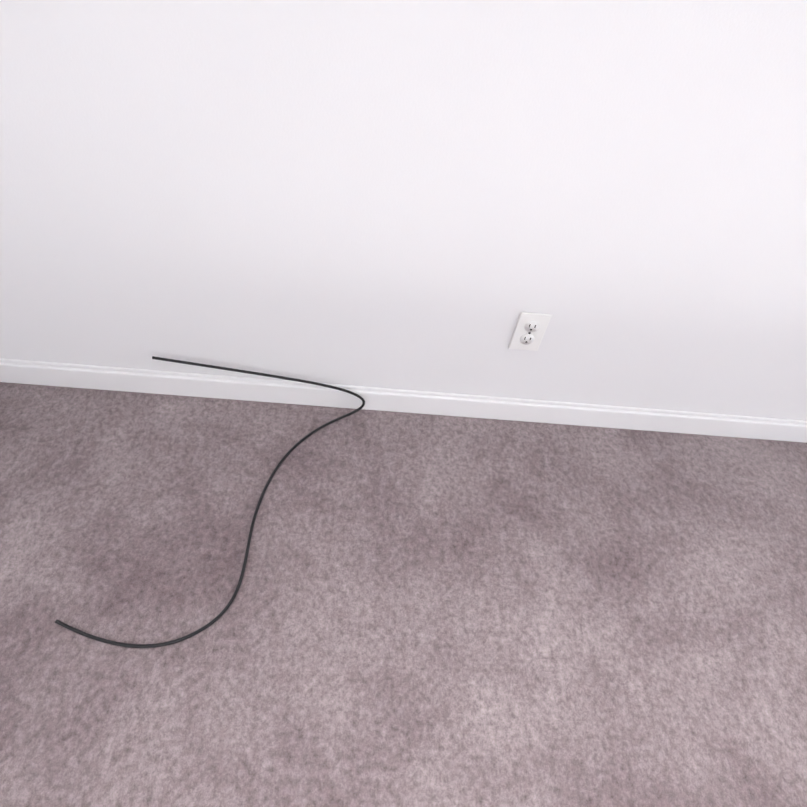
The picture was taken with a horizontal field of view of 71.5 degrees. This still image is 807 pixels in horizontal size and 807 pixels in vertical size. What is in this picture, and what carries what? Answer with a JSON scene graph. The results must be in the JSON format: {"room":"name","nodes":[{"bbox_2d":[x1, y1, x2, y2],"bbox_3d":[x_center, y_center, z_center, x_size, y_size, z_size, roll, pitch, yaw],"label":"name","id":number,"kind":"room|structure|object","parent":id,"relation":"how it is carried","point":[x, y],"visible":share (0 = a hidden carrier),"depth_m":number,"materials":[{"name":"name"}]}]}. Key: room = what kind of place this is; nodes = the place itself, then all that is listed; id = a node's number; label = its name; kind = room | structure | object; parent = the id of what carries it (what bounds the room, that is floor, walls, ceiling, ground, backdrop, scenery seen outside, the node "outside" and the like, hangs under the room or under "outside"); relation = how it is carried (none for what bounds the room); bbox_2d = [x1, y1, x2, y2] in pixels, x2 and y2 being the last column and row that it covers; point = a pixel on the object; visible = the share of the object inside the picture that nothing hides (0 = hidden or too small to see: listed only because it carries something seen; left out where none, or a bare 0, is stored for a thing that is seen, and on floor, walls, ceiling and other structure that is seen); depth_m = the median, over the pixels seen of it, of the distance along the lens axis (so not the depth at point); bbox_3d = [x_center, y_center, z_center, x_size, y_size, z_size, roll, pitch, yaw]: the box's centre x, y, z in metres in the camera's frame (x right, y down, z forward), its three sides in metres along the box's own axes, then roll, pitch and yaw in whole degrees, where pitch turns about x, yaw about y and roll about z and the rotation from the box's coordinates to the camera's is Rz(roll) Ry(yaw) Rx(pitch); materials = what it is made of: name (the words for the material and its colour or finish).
{"room":"empty carpeted room","nodes":[
{"label":"empty carpeted room","id":0,"kind":"room"},
{"bbox_2d":[0,382,806,806],"bbox_3d":[1.279,1.438,0.629,5.200,0.120,3.590,4,51,-4],"label":"floor","id":1,"kind":"structure","parent":0,"point":[426,610],"depth_m":1.19,"materials":[{"name":"grey carpet"}]},
{"bbox_2d":[55,356,364,647],"bbox_3d":[-0.388,0.194,1.235,0.572,0.151,0.628,4,51,-4],"label":"cable","id":2,"kind":"object","parent":1,"relation":"on","point":[111,642],"visible":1,"depth_m":1.29,"materials":[{"name":"black plastic"}]},
{"bbox_2d":[0,0,806,420],"bbox_3d":[1.451,-0.789,0.592,5.200,2.730,0.150,4,51,-4],"label":"wall","id":3,"kind":"structure","parent":0,"point":[422,194],"depth_m":1.02,"materials":[{"name":"white paint"}]},
{"bbox_2d":[0,358,806,442],"bbox_3d":[1.315,0.094,1.571,4.887,0.085,0.012,4,51,-4],"label":"baseboard","id":4,"kind":"structure","parent":3,"relation":"attached to","point":[250,389],"depth_m":1.48,"materials":[{"name":"white wood"}]},
{"bbox_2d":[509,312,551,350],"bbox_3d":[0.289,-0.163,1.285,0.070,0.114,0.007,4,51,-4],"label":"electrical outlet","id":5,"kind":"object","parent":3,"relation":"attached to","point":[529,331],"visible":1,"depth_m":1.28,"materials":[{"name":"white plastic"}]}
]}

